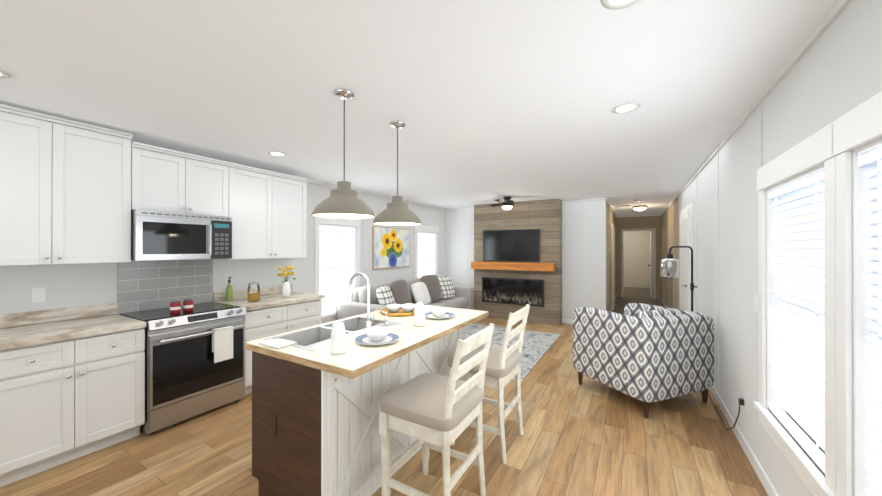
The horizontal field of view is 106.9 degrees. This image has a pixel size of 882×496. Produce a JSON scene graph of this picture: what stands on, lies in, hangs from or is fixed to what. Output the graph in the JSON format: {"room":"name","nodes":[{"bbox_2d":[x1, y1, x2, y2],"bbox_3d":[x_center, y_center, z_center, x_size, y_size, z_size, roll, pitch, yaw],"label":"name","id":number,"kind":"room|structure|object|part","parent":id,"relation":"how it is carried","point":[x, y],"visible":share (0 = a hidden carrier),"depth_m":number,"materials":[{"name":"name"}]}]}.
{"room":"living room and kitchen","nodes":[
{"label":"living room and kitchen","id":0,"kind":"room"},
{"bbox_2d":[0,317,767,495],"bbox_3d":[-0.337,1.538,2.591,4.870,0.100,9.620,0,0,30],"label":"floor","id":1,"kind":"structure","parent":0,"point":[589,436],"depth_m":2.35,"materials":[{"name":"brown wood"}]},
{"bbox_2d":[0,328,144,486],"bbox_3d":[-2.790,1.054,2.371,0.617,0.868,0.806,0,0,30],"label":"base cabinet","id":2,"kind":"object","parent":1,"relation":"on","point":[63,401],"depth_m":2.21,"materials":[{"name":"white wood"}]},
{"bbox_2d":[0,284,324,350],"bbox_3d":[-2.711,0.548,2.482,0.642,0.140,3.965,0,0,30],"label":"countertop","id":3,"kind":"structure","parent":2,"relation":"on","point":[23,329],"depth_m":2.50,"materials":[{"name":"laminate"}]},
{"bbox_2d":[226,277,232,300],"bbox_3d":[-2.317,0.449,3.582,0.077,0.260,0.064,0,0,30],"label":"soap bottle","id":4,"kind":"object","parent":3,"relation":"on","point":[229,292],"visible":1,"depth_m":3.57,"materials":[{"name":"green plastic"}]},
{"bbox_2d":[247,282,259,301],"bbox_3d":[-2.038,0.472,3.558,0.120,0.215,0.120,0,0,30],"label":"jar","id":5,"kind":"object","parent":3,"relation":"on","point":[253,297],"visible":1,"depth_m":3.53,"materials":[{"name":"clear glass"}]},
{"bbox_2d":[277,266,295,296],"bbox_3d":[-1.849,0.395,3.911,0.191,0.371,0.202,0,0,30],"label":"vase","id":6,"kind":"object","parent":3,"relation":"on","point":[286,290],"visible":1,"depth_m":3.88,"materials":[{"name":"white ceramic"}]},
{"bbox_2d":[119,302,246,433],"bbox_3d":[-2.341,1.031,3.015,0.695,0.916,0.744,0,0,30],"label":"range","id":7,"kind":"object","parent":1,"relation":"on","point":[186,377],"visible":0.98,"depth_m":2.79,"materials":[{"name":"silver metal"}]},
{"bbox_2d":[170,300,184,313],"bbox_3d":[-2.355,0.522,2.897,0.075,0.104,0.075,0,0,18],"label":"candle jar","id":8,"kind":"object","parent":7,"relation":"on","point":[175,306],"depth_m":2.87,"materials":[{"name":"red glass"}]},
{"bbox_2d":[185,299,193,311],"bbox_3d":[-2.310,0.522,2.986,0.075,0.104,0.075,0,0,18],"label":"candle jar","id":9,"kind":"object","parent":7,"relation":"on","point":[188,305],"depth_m":2.96,"materials":[{"name":"red glass"}]},
{"bbox_2d":[212,326,232,362],"bbox_3d":[-1.981,0.871,2.966,0.044,0.296,0.160,0,0,30],"label":"towel","id":10,"kind":"object","parent":7,"relation":"hanging from","point":[222,344],"visible":0.96,"depth_m":2.94,"materials":[{"name":"white fabric"}]},
{"bbox_2d":[244,299,321,394],"bbox_3d":[-1.967,1.057,3.775,0.617,0.868,0.930,0,0,30],"label":"base cabinet","id":11,"kind":"object","parent":1,"relation":"on","point":[270,321],"depth_m":3.51,"materials":[{"name":"white wood"}]},
{"bbox_2d":[252,327,462,495],"bbox_3d":[-0.475,1.049,2.491,0.634,0.880,1.575,0,0,30],"label":"kitchen island","id":12,"kind":"object","parent":1,"relation":"on","point":[316,409],"depth_m":1.85,"materials":[{"name":"white wood"}]},
{"bbox_2d":[245,303,430,362],"bbox_3d":[-0.546,0.589,2.548,0.495,0.040,1.650,0,0,30],"label":"island countertop","id":13,"kind":"structure","parent":12,"relation":"on","point":[290,354],"depth_m":1.86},
{"bbox_2d":[259,338,296,348],"bbox_3d":[-0.957,0.631,1.922,0.180,0.152,0.123,0,0,30],"label":"towel","id":14,"kind":"object","parent":13,"relation":"on","point":[277,343],"visible":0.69,"depth_m":1.91,"materials":[{"name":"white fabric"}]},
{"bbox_2d":[265,315,400,350],"bbox_3d":[-0.694,0.663,2.252,0.474,0.198,0.804,0,0,30],"label":"sink","id":15,"kind":"object","parent":13,"relation":"in","point":[311,338],"depth_m":2.30,"materials":[{"name":"grey metal"}]},
{"bbox_2d":[349,272,388,330],"bbox_3d":[-0.517,0.366,2.353,0.213,0.396,0.236,0,0,30],"label":"sink faucet","id":16,"kind":"object","parent":13,"relation":"on","point":[368,322],"visible":0.9,"depth_m":2.25,"materials":[{"name":"silver metal"}]},
{"bbox_2d":[380,307,414,316],"bbox_3d":[-0.359,0.553,2.862,0.350,0.030,0.350,0,0,30],"label":"tray","id":17,"kind":"object","parent":13,"relation":"on","point":[400,313],"visible":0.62,"depth_m":2.73,"materials":[{"name":"brown"}]},
{"bbox_2d":[386,304,415,312],"bbox_3d":[-0.350,0.531,2.863,0.245,0.060,0.210,0,0,30],"label":"bowls","id":18,"kind":"object","parent":17,"relation":"on","point":[396,308],"visible":0.96,"depth_m":2.82,"materials":[{"name":"white ceramic"}]},
{"bbox_2d":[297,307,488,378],"bbox_3d":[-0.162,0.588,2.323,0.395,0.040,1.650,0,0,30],"label":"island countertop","id":19,"kind":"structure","parent":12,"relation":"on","point":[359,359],"depth_m":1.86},
{"bbox_2d":[330,321,346,354],"bbox_3d":[-0.558,0.480,1.773,0.088,0.170,0.089,0,0,18],"label":"glass","id":20,"kind":"object","parent":19,"relation":"on","point":[338,345],"depth_m":1.74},
{"bbox_2d":[355,327,399,344],"bbox_3d":[-0.386,0.531,1.985,0.268,0.070,0.268,0,0,-15],"label":"place setting","id":21,"kind":"object","parent":19,"relation":"on","point":[376,335],"depth_m":1.95,"materials":[{"name":"white ceramic"}]},
{"bbox_2d":[414,302,425,326],"bbox_3d":[-0.157,0.482,2.396,0.088,0.170,0.089,0,0,18],"label":"glass","id":22,"kind":"object","parent":19,"relation":"on","point":[419,314],"depth_m":2.36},
{"bbox_2d":[425,307,454,318],"bbox_3d":[-0.021,0.532,2.687,0.268,0.070,0.268,0,0,-15],"label":"place setting","id":23,"kind":"object","parent":19,"relation":"on","point":[435,312],"depth_m":2.66,"materials":[{"name":"white ceramic"}]},
{"bbox_2d":[336,275,473,319],"bbox_3d":[-0.438,1.004,6.037,0.900,0.986,3.100,0,0,30],"label":"sofa","id":24,"kind":"object","parent":1,"relation":"on","point":[440,290],"visible":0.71,"depth_m":5.68,"materials":[{"name":"grey fabric"}]},
{"bbox_2d":[379,323,493,495],"bbox_3d":[-0.015,0.966,1.871,0.527,1.045,0.490,0,0,30],"label":"stool","id":25,"kind":"object","parent":1,"relation":"on","point":[438,413],"visible":1,"depth_m":1.77,"materials":[{"name":"wood"}]},
{"bbox_2d":[448,304,529,463],"bbox_3d":[0.375,0.967,2.535,0.527,1.045,0.490,0,0,30],"label":"stool","id":26,"kind":"object","parent":1,"relation":"on","point":[502,367],"visible":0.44,"depth_m":2.37,"materials":[{"name":"wood"}]},
{"bbox_2d":[462,323,559,381],"bbox_3d":[0.694,1.488,5.071,1.800,0.012,2.300,0,0,30],"label":"rug","id":27,"kind":"object","parent":1,"relation":"on","point":[536,345],"visible":0.4,"depth_m":5.18,"materials":[{"name":"grey fabric"}]},
{"bbox_2d":[474,199,561,325],"bbox_3d":[1.577,0.275,6.874,1.800,2.448,0.298,0,0,30],"label":"accent wall","id":28,"kind":"structure","parent":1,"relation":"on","point":[544,217],"depth_m":6.56,"materials":[{"name":"brown wood"}]},
{"bbox_2d":[483,229,539,261],"bbox_3d":[1.432,-0.051,6.756,1.190,0.650,0.051,0,0,30],"label":"wall-mounted tv","id":29,"kind":"object","parent":28,"relation":"attached to","point":[522,245],"visible":1,"depth_m":6.71,"materials":[{"name":"black plastic"}]},
{"bbox_2d":[482,277,543,306],"bbox_3d":[1.460,0.894,6.753,1.320,0.540,0.024,0,0,30],"label":"firebox","id":30,"kind":"object","parent":28,"relation":"attached to","point":[518,291],"visible":0.98,"depth_m":6.72,"materials":[{"name":"black glass"}]},
{"bbox_2d":[471,261,554,271],"bbox_3d":[1.427,0.371,6.678,1.710,0.155,0.189,0,0,30],"label":"mantel beam","id":31,"kind":"structure","parent":28,"relation":"attached to","point":[525,266],"depth_m":6.55,"materials":[{"name":"brown wood"}]},
{"bbox_2d":[573,303,713,418],"bbox_3d":[2.037,1.050,3.368,0.920,0.882,0.880,0,0,-21],"label":"armchair","id":32,"kind":"object","parent":1,"relation":"on","point":[646,354],"visible":1,"depth_m":3.02,"materials":[{"name":"fabric"}]},
{"bbox_2d":[660,246,743,429],"bbox_3d":[2.408,0.732,3.148,0.438,1.515,1.505,0,0,30],"label":"floor lamp","id":33,"kind":"object","parent":1,"relation":"on","point":[665,273],"depth_m":3.58,"materials":[{"name":"black metal"}]},
{"bbox_3d":[2.470,1.300,2.873,0.054,0.371,1.095,0,0,30],"label":"lamp cord with plug","id":34,"kind":"part","parent":33,"relation":"part of","materials":[{"name":"black plastic"}]},
{"bbox_2d":[0,0,837,217],"bbox_3d":[1.611,-1.003,5.919,4.870,0.100,17.320,0,0,30],"label":"ceiling","id":35,"kind":"structure","parent":0,"point":[487,101],"depth_m":1.90,"materials":[{"name":"white paint"}]},
{"bbox_2d":[0,69,9,77],"bbox_3d":[-2.459,-0.958,1.756,0.175,0.009,0.175,0,0,-9],"label":"recessed light","id":36,"kind":"object","parent":35,"relation":"in","point":[3,74],"depth_m":1.80,"materials":[{"name":"white"}]},
{"bbox_2d":[268,151,286,155],"bbox_3d":[-1.660,-0.954,3.316,0.175,0.009,0.175,0,0,21],"label":"recessed light","id":37,"kind":"object","parent":35,"relation":"in","point":[275,153],"depth_m":3.31,"materials":[{"name":"white plastic"}]},
{"bbox_2d":[311,89,374,218],"bbox_3d":[-0.603,-0.579,2.034,0.382,0.768,0.382,0,0,30],"label":"pendant light","id":38,"kind":"object","parent":35,"relation":"hanging from","point":[342,201],"visible":1,"depth_m":1.96,"materials":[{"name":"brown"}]},
{"bbox_2d":[372,121,421,225],"bbox_3d":[-0.337,-0.573,2.527,0.382,0.778,0.382,0,0,30],"label":"pendant light","id":39,"kind":"object","parent":35,"relation":"hanging from","point":[397,211],"visible":1,"depth_m":2.45,"materials":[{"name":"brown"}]},
{"bbox_2d":[489,196,513,209],"bbox_3d":[1.189,-0.833,6.010,0.903,0.240,0.793,0,0,30],"label":"ceiling fan","id":40,"kind":"object","parent":35,"relation":"hanging from","point":[506,203],"visible":1,"depth_m":6.01,"materials":[{"name":"black metal"}]},
{"bbox_2d":[600,0,640,9],"bbox_3d":[0.696,-0.960,1.226,0.175,0.009,0.175,0,0,21],"label":"recessed light","id":41,"kind":"object","parent":35,"relation":"in","point":[609,4],"depth_m":1.28,"materials":[{"name":"white plastic"}]},
{"bbox_2d":[612,102,640,113],"bbox_3d":[1.266,-0.957,2.237,0.175,0.009,0.175,0,0,21],"label":"recessed light","id":42,"kind":"object","parent":35,"relation":"in","point":[628,106],"depth_m":2.23,"materials":[{"name":"white"}]},
{"bbox_2d":[616,199,640,206],"bbox_3d":[3.983,-0.933,6.968,0.460,0.034,1.110,0,0,30],"label":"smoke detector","id":43,"kind":"object","parent":35,"relation":"attached to","point":[638,200],"visible":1,"depth_m":7.24,"materials":[{"name":"white plastic"}]},
{"bbox_2d":[632,205,647,210],"bbox_3d":[4.513,-0.895,7.416,0.300,0.108,0.300,0,0,30],"label":"light","id":44,"kind":"object","parent":35,"relation":"attached to","point":[640,208],"visible":1,"depth_m":7.33,"materials":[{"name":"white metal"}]},
{"bbox_2d":[0,0,881,495],"bbox_3d":[1.611,0.272,5.915,4.870,2.450,17.320,0,0,30],"label":"wall","id":45,"kind":"structure","parent":0,"point":[832,74],"depth_m":2.76,"materials":[{"name":"grey paint"}]},
{"bbox_2d":[31,287,45,302],"bbox_3d":[-3.074,0.358,2.496,0.009,0.115,0.070,0,0,30],"label":"outlet","id":46,"kind":"object","parent":45,"relation":"attached to","point":[38,294],"depth_m":2.49,"materials":[{"name":"white plastic"}]},
{"bbox_2d":[0,104,143,265],"bbox_3d":[-2.927,-0.403,2.425,0.327,1.042,0.975,0,0,30],"label":"upper cabinet","id":47,"kind":"object","parent":45,"relation":"attached to","point":[73,192],"depth_m":2.40,"materials":[{"name":"white wood"}]},
{"bbox_2d":[117,259,212,312],"bbox_3d":[-2.657,0.350,3.202,0.008,0.456,0.756,0,0,30],"label":"tile backsplash","id":48,"kind":"structure","parent":45,"relation":"attached to","point":[145,285],"depth_m":3.14,"materials":[{"name":"grey tile"}]},
{"bbox_2d":[144,144,231,216],"bbox_3d":[-2.518,-0.591,3.123,0.327,0.542,0.756,0,0,30],"label":"upper cabinet","id":49,"kind":"object","parent":45,"relation":"attached to","point":[176,182],"depth_m":3.04,"materials":[{"name":"white wood"}]},
{"bbox_2d":[131,210,231,260],"bbox_3d":[-2.466,-0.105,3.091,0.432,0.420,0.748,0,0,30],"label":"microwave","id":50,"kind":"object","parent":49,"relation":"attached to","point":[157,235],"visible":0.98,"depth_m":2.93,"materials":[{"name":"silver metal"}]},
{"bbox_2d":[224,164,307,259],"bbox_3d":[-2.105,-0.369,3.826,0.327,0.982,0.988,0,0,30],"label":"upper cabinet","id":51,"kind":"object","parent":45,"relation":"attached to","point":[269,208],"depth_m":3.72,"materials":[{"name":"white wood"}]},
{"bbox_2d":[314,217,360,323],"bbox_3d":[-1.617,0.310,5.067,0.160,1.610,0.920,0,0,30],"label":"window","id":52,"kind":"structure","parent":45,"relation":"in","point":[337,283],"depth_m":4.97,"materials":[{"name":"white"}]},
{"bbox_2d":[319,224,354,315],"bbox_3d":[-1.612,0.326,5.064,0.056,1.335,0.714,0,0,30],"label":"window blinds","id":53,"kind":"object","parent":52,"relation":"attached to","point":[336,257],"visible":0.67,"depth_m":5.03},
{"bbox_2d":[372,226,409,269],"bbox_3d":[-0.915,-0.003,6.152,0.027,0.760,1.070,0,0,30],"label":"framed picture","id":54,"kind":"object","parent":45,"relation":"attached to","point":[390,247],"visible":1,"depth_m":6.08,"materials":[{"name":"brown wood"}]},
{"bbox_2d":[415,225,438,277],"bbox_3d":[-0.344,0.315,7.236,0.160,1.610,0.950,0,0,30],"label":"window","id":55,"kind":"structure","parent":45,"relation":"in","point":[426,229],"depth_m":7.20,"materials":[{"name":"white wood"}]},
{"bbox_2d":[418,232,434,277],"bbox_3d":[-0.340,0.332,7.234,0.056,1.335,0.744,0,0,30],"label":"window blinds","id":56,"kind":"object","parent":55,"relation":"attached to","point":[426,255],"visible":0.52,"depth_m":7.24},
{"bbox_2d":[363,102,761,393],"bbox_3d":[0.766,0.241,4.475,4.630,2.325,12.300,0,0,30],"label":"trim","id":57,"kind":"structure","parent":45,"relation":"attached to","point":[760,135],"depth_m":4.18,"materials":[{"name":"grey paint"}]},
{"bbox_2d":[307,0,850,495],"bbox_3d":[1.616,0.272,5.924,4.630,2.450,17.100,0,0,30],"label":"molding","id":58,"kind":"structure","parent":45,"relation":"attached to","point":[839,6],"depth_m":2.22,"materials":[{"name":"white wood"}]},
{"bbox_2d":[611,223,613,306],"bbox_3d":[4.323,0.447,8.220,0.016,2.110,0.920,0,0,30],"label":"door frame","id":59,"kind":"structure","parent":45,"relation":"attached to","point":[612,224],"depth_m":7.83,"materials":[{"name":"white"}]},
{"bbox_2d":[612,226,614,309],"bbox_3d":[4.336,0.481,8.212,0.040,2.018,0.800,0,0,30],"label":"hall door","id":60,"kind":"structure","parent":45,"relation":"in","point":[613,266],"depth_m":7.87,"materials":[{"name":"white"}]},
{"bbox_2d":[621,228,655,298],"bbox_3d":[5.926,0.462,9.821,0.900,2.090,0.016,0,0,30],"label":"door frame","id":61,"kind":"structure","parent":45,"relation":"attached to","point":[641,229],"depth_m":9.79,"materials":[{"name":"white wood"}]},
{"bbox_2d":[648,231,652,297],"bbox_3d":[6.465,0.491,10.093,0.095,2.008,0.760,0,0,30],"label":"door","id":62,"kind":"structure","parent":45,"relation":"in","point":[651,264],"depth_m":9.76,"materials":[{"name":"white wood"}]},
{"bbox_2d":[680,210,689,310],"bbox_3d":[3.680,0.473,4.968,0.093,2.018,0.900,0,0,30],"label":"door","id":63,"kind":"structure","parent":45,"relation":"in","point":[685,262],"depth_m":4.82,"materials":[{"name":"white wood"}]},
{"bbox_2d":[681,203,692,310],"bbox_3d":[3.717,0.439,4.947,0.018,2.110,1.040,0,0,30],"label":"door frame","id":64,"kind":"structure","parent":45,"relation":"attached to","point":[689,206],"depth_m":4.54,"materials":[{"name":"white wood"}]},
{"bbox_2d":[743,396,746,415],"bbox_3d":[2.228,1.157,2.397,0.009,0.115,0.070,0,0,30],"label":"outlet","id":65,"kind":"object","parent":45,"relation":"attached to","point":[745,401],"depth_m":2.37,"materials":[{"name":"white plastic"}]},
{"bbox_2d":[753,91,881,495],"bbox_3d":[1.619,0.300,1.274,0.160,1.610,1.850,0,0,30],"label":"window","id":66,"kind":"structure","parent":45,"relation":"in","point":[822,423],"depth_m":1.29,"materials":[{"name":"white"}]},
{"bbox_2d":[769,168,824,473],"bbox_3d":[1.847,0.318,1.673,0.056,1.335,0.724,0,0,30],"label":"window blinds","id":67,"kind":"object","parent":66,"relation":"attached to","point":[799,231],"visible":0.73,"depth_m":1.67,"materials":[{"name":"white plastic"}]},
{"bbox_2d":[858,143,881,495],"bbox_3d":[1.382,0.316,0.879,0.056,1.335,0.724,0,0,30],"label":"window blinds","id":68,"kind":"object","parent":66,"relation":"attached to","point":[870,157],"visible":1,"depth_m":1.16,"materials":[{"name":"white plastic"}]},
{"bbox_2d":[612,287,663,313],"bbox_3d":[4.528,1.558,9.778,3.750,0.096,7.700,0,0,30],"label":"floor","id":69,"kind":"structure","parent":0,"point":[636,295],"depth_m":9.58,"materials":[{"name":"brown wood"}]}
]}

